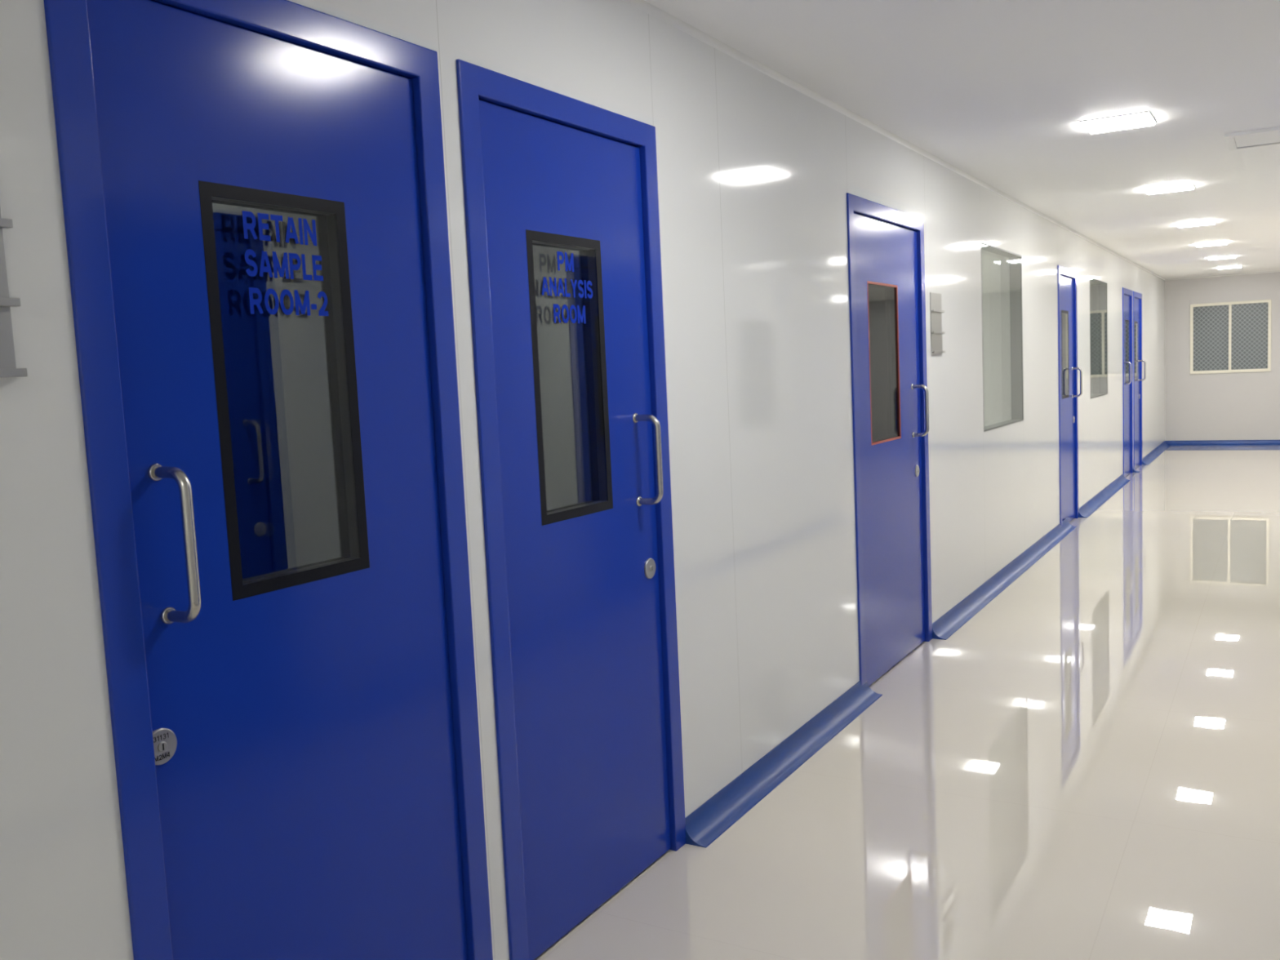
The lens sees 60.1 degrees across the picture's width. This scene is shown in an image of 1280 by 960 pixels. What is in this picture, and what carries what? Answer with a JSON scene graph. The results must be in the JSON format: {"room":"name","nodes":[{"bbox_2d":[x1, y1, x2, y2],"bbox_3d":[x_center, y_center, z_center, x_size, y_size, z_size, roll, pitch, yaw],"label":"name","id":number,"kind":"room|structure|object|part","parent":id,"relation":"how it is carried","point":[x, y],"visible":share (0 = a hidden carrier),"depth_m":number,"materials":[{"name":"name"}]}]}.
{"room":"laboratory corridor","nodes":[
{"label":"laboratory corridor","id":0,"kind":"room"},
{"bbox_2d":[0,0,1164,959],"bbox_3d":[2.488,-0.633,7.497,0.080,2.500,21.500,1,6,30],"label":"wall","id":1,"kind":"structure","parent":0,"point":[756,173],"depth_m":3.54,"materials":[{"name":"white paint"}]},
{"bbox_2d":[0,208,27,377],"bbox_3d":[-0.961,-0.295,1.505,0.017,0.313,0.220,1,6,30],"label":"sign holder","id":2,"kind":"object","parent":1,"relation":"attached to","point":[8,368],"visible":1,"depth_m":1.59,"materials":[{"name":"grey plastic"}]},
{"bbox_3d":[-0.968,-0.299,1.506,0.004,0.305,0.208,1,6,30],"label":"plate","id":3,"kind":"part","parent":2,"relation":"part of","materials":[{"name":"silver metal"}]},
{"bbox_2d":[43,0,493,959],"bbox_3d":[-0.624,0.196,2.120,0.156,2.163,0.890,1,6,30],"label":"door","id":4,"kind":"structure","parent":1,"relation":"in","point":[254,198],"depth_m":2.04,"materials":[{"name":"blue metal"}]},
{"bbox_3d":[-0.758,0.107,1.815,0.082,0.269,0.029,1,6,30],"label":"pull handle","id":5,"kind":"part","parent":4,"relation":"part of","materials":[{"name":"silver metal"}]},
{"bbox_3d":[-0.676,-0.167,2.085,0.001,0.684,0.294,1,6,30],"label":"glass pane","id":6,"kind":"part","parent":4,"relation":"part of","materials":[{"name":"clear glass"}]},
{"bbox_2d":[455,58,685,959],"bbox_3d":[-0.141,0.095,2.944,0.156,2.163,0.890,1,6,30],"label":"door","id":7,"kind":"structure","parent":1,"relation":"in","point":[561,191],"depth_m":2.90,"materials":[{"name":"blue metal"}]},
{"bbox_3d":[-0.200,-0.267,2.897,0.001,0.684,0.294,1,6,30],"label":"glass pane","id":8,"kind":"part","parent":7,"relation":"part of","materials":[{"name":"clear glass"}]},
{"bbox_3d":[0.026,-0.058,3.154,0.082,0.269,0.029,1,6,30],"label":"pull handle","id":9,"kind":"part","parent":7,"relation":"part of","materials":[{"name":"silver metal"}]},
{"bbox_2d":[684,680,882,847],"bbox_3d":[0.598,0.996,4.134,0.078,0.075,1.715,1,6,30],"label":"baseboard","id":10,"kind":"structure","parent":1,"relation":"attached to","point":[722,811],"depth_m":3.94,"materials":[{"name":"blue plastic"}]},
{"bbox_2d":[846,192,932,686],"bbox_3d":[1.188,-0.184,5.213,0.156,2.163,1.120,1,6,30],"label":"door","id":11,"kind":"structure","parent":1,"relation":"in","point":[886,244],"depth_m":5.19,"materials":[{"name":"blue metal"}]},
{"bbox_3d":[1.128,-0.542,5.123,0.001,0.712,0.422,1,6,30],"label":"glass pane","id":12,"kind":"part","parent":11,"relation":"part of","materials":[{"name":"clear glass"}]},
{"bbox_3d":[1.390,-0.344,5.483,0.082,0.269,0.029,1,6,30],"label":"pull handle","id":13,"kind":"part","parent":11,"relation":"part of","materials":[{"name":"silver metal"}]},
{"bbox_2d":[622,0,1165,279],"bbox_3d":[2.475,-1.865,7.353,0.023,0.023,21.500,1,6,30],"label":"trim","id":14,"kind":"structure","parent":1,"relation":"attached to","point":[642,5],"depth_m":4.30,"materials":[{"name":"white"}]},
{"bbox_2d":[929,292,945,353],"bbox_3d":[1.565,-0.825,5.817,0.017,0.313,0.220,1,6,30],"label":"sign holder","id":15,"kind":"object","parent":1,"relation":"attached to","point":[935,310],"visible":1,"depth_m":5.80,"materials":[{"name":"grey plastic"}]},
{"bbox_2d":[981,242,1023,431],"bbox_3d":[2.338,-0.925,7.234,0.081,1.145,1.180,1,6,30],"label":"window","id":16,"kind":"structure","parent":1,"relation":"in","point":[1015,260],"depth_m":7.72,"materials":[{"name":"grey"}]},
{"bbox_2d":[932,517,1076,639],"bbox_3d":[2.600,0.576,7.553,0.078,0.075,4.145,1,6,30],"label":"baseboard","id":17,"kind":"structure","parent":1,"relation":"attached to","point":[945,626],"depth_m":6.92,"materials":[{"name":"blue plastic"}]},
{"bbox_2d":[1057,265,1082,525],"bbox_3d":[3.615,-0.694,9.358,0.156,2.163,0.900,1,6,30],"label":"door","id":18,"kind":"structure","parent":1,"relation":"in","point":[1067,277],"depth_m":9.42,"materials":[{"name":"blue metal"}]},
{"bbox_3d":[3.537,-1.051,9.278,0.001,0.684,0.294,1,6,30],"label":"glass pane","id":19,"kind":"part","parent":18,"relation":"part of","materials":[{"name":"clear glass"}]},
{"bbox_3d":[3.778,-0.845,9.559,0.082,0.269,0.029,1,6,30],"label":"pull handle","id":20,"kind":"part","parent":18,"relation":"part of","materials":[{"name":"silver metal"}]},
{"bbox_2d":[1089,276,1107,399],"bbox_3d":[4.468,-1.390,10.871,0.081,1.140,1.160,1,6,30],"label":"window","id":21,"kind":"structure","parent":1,"relation":"in","point":[1098,288],"depth_m":10.83,"materials":[{"name":"grey"}]},
{"bbox_2d":[1079,473,1130,517],"bbox_3d":[4.719,0.131,11.170,0.078,0.075,3.135,1,6,30],"label":"baseboard","id":22,"kind":"structure","parent":1,"relation":"attached to","point":[1095,503],"depth_m":10.91,"materials":[{"name":"blue plastic"}]},
{"bbox_2d":[1122,287,1133,476],"bbox_3d":[5.641,-1.119,12.816,0.156,2.163,0.860,1,6,30],"label":"door","id":23,"kind":"structure","parent":1,"relation":"in","point":[1127,351],"depth_m":12.88,"materials":[{"name":"blue metal"}]},
{"bbox_3d":[5.651,-1.490,12.834,0.001,0.684,0.274,1,6,30],"label":"glass pane","id":24,"kind":"part","parent":23,"relation":"part of","materials":[{"name":"clear glass"}]},
{"bbox_3d":[5.532,-1.213,12.554,0.082,0.269,0.029,1,6,30],"label":"pull handle","id":25,"kind":"part","parent":23,"relation":"part of","materials":[{"name":"silver metal"}]},
{"bbox_2d":[1133,465,1140,472],"bbox_3d":[5.974,-0.132,13.313,0.078,0.075,0.110,1,6,30],"label":"baseboard","id":26,"kind":"structure","parent":1,"relation":"attached to","point":[1134,469],"depth_m":13.29,"materials":[{"name":"blue plastic"}]},
{"bbox_2d":[1133,290,1146,468],"bbox_3d":[6.138,-1.223,13.666,0.156,2.163,0.880,1,6,30],"label":"door","id":27,"kind":"structure","parent":1,"relation":"in","point":[1137,297],"depth_m":13.75,"materials":[{"name":"blue metal"}]},
{"bbox_3d":[6.088,-1.581,13.581,0.001,0.684,0.274,1,6,30],"label":"glass pane","id":28,"kind":"part","parent":27,"relation":"part of","materials":[{"name":"clear glass"}]},
{"bbox_3d":[6.275,-1.369,13.824,0.082,0.269,0.029,1,6,30],"label":"pull handle","id":29,"kind":"part","parent":27,"relation":"part of","materials":[{"name":"silver metal"}]},
{"bbox_2d":[1142,440,1169,464],"bbox_3d":[7.232,-0.396,15.460,0.078,0.075,3.115,1,6,30],"label":"baseboard","id":30,"kind":"structure","parent":1,"relation":"attached to","point":[1147,460],"depth_m":15.26,"materials":[{"name":"blue plastic"}]},
{"bbox_2d":[534,444,1279,959],"bbox_3d":[4.093,0.675,6.718,8.700,0.100,21.700,1,6,30],"label":"floor","id":31,"kind":"structure","parent":0,"point":[1087,767],"depth_m":3.70,"materials":[{"name":"white tile"}]},
{"bbox_2d":[644,0,1279,279],"bbox_3d":[3.974,-1.910,6.470,8.700,0.100,21.700,1,6,30],"label":"ceiling","id":32,"kind":"structure","parent":0,"point":[1000,91],"depth_m":4.42,"materials":[{"name":"white paint"}]},
{"bbox_2d":[1080,111,1156,133],"bbox_3d":[2.195,-1.637,5.075,0.290,0.014,0.290,1,6,30],"label":"recessed light","id":33,"kind":"object","parent":32,"relation":"in","point":[1140,119],"visible":1,"depth_m":5.03,"materials":[{"name":"white plastic"}]},
{"bbox_2d":[1142,182,1195,194],"bbox_3d":[3.446,-1.899,7.211,0.290,0.014,0.290,1,6,30],"label":"recessed light","id":34,"kind":"object","parent":32,"relation":"in","point":[1188,185],"visible":1,"depth_m":7.16,"materials":[{"name":"white plastic"}]},
{"bbox_2d":[1175,219,1216,227],"bbox_3d":[4.682,-2.159,9.322,0.290,0.014,0.290,1,6,30],"label":"recessed light","id":35,"kind":"object","parent":32,"relation":"in","point":[1207,222],"visible":1,"depth_m":9.26,"materials":[{"name":"white plastic"}]},
{"bbox_3d":[4.682,-2.163,9.322,0.290,0.006,0.290,1,6,30],"label":"light trim","id":36,"kind":"part","parent":35,"relation":"part of","materials":[{"name":"white"}]},
{"bbox_2d":[1194,240,1227,247],"bbox_3d":[5.788,-2.391,11.210,0.290,0.014,0.290,1,6,30],"label":"recessed light","id":37,"kind":"object","parent":32,"relation":"in","point":[1222,242],"visible":1,"depth_m":11.15,"materials":[{"name":"white plastic"}]},
{"bbox_3d":[5.788,-2.395,11.210,0.290,0.006,0.290,1,6,30],"label":"light trim","id":38,"kind":"part","parent":37,"relation":"part of","materials":[{"name":"white plastic"}]},
{"bbox_2d":[1207,255,1235,260],"bbox_3d":[6.828,-2.609,12.986,0.290,0.014,0.290,1,6,30],"label":"recessed light","id":39,"kind":"object","parent":32,"relation":"in","point":[1225,256],"visible":1,"depth_m":12.92,"materials":[{"name":"white plastic"}]},
{"bbox_2d":[1216,265,1241,269],"bbox_3d":[7.783,-2.810,14.616,0.290,0.014,0.290,1,6,30],"label":"recessed light","id":40,"kind":"object","parent":32,"relation":"in","point":[1233,266],"visible":1,"depth_m":14.54,"materials":[{"name":"white plastic"}]},
{"bbox_2d":[1224,126,1279,151],"bbox_3d":[3.228,-1.729,5.553,0.500,0.016,0.460,1,6,30],"label":"ceiling vent","id":41,"kind":"object","parent":32,"relation":"in","point":[1266,136],"visible":1,"depth_m":5.57,"materials":[{"name":"white metal"}]},
{"bbox_2d":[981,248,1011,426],"bbox_3d":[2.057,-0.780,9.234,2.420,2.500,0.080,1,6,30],"label":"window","id":42,"kind":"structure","parent":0,"point":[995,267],"depth_m":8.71,"materials":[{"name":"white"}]},
{"bbox_2d":[1164,271,1279,440],"bbox_3d":[9.461,-1.756,15.861,8.700,2.500,0.100,1,6,30],"label":"wall","id":43,"kind":"structure","parent":0,"point":[1232,406],"depth_m":16.38,"materials":[{"name":"grey paint"}]},
{"bbox_2d":[1164,270,1279,280],"bbox_3d":[10.453,-2.972,15.060,6.000,0.023,0.023,1,6,30],"label":"trim","id":44,"kind":"structure","parent":43,"relation":"attached to","point":[1278,270],"depth_m":16.18,"materials":[{"name":"white"}]},
{"bbox_2d":[1165,440,1279,445],"bbox_3d":[10.551,-0.530,15.270,6.000,0.075,0.078,1,6,30],"label":"baseboard","id":45,"kind":"structure","parent":43,"relation":"attached to","point":[1196,442],"depth_m":16.39,"materials":[{"name":"blue plastic"}]},
{"bbox_2d":[1190,299,1271,373],"bbox_3d":[8.667,-2.094,16.250,1.050,1.030,0.080,1,6,30],"label":"window","id":46,"kind":"structure","parent":43,"relation":"in","point":[1226,337],"depth_m":16.24,"materials":[{"name":"beige metal"}]},
{"bbox_3d":[8.452,-2.098,16.381,0.467,0.948,0.010,1,6,30],"label":"meshed pane","id":47,"kind":"part","parent":46,"relation":"part of","materials":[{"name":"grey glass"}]},
{"bbox_3d":[8.886,-2.093,16.127,0.467,0.948,0.010,1,6,30],"label":"meshed pane","id":48,"kind":"part","parent":46,"relation":"part of","materials":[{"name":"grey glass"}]}
]}

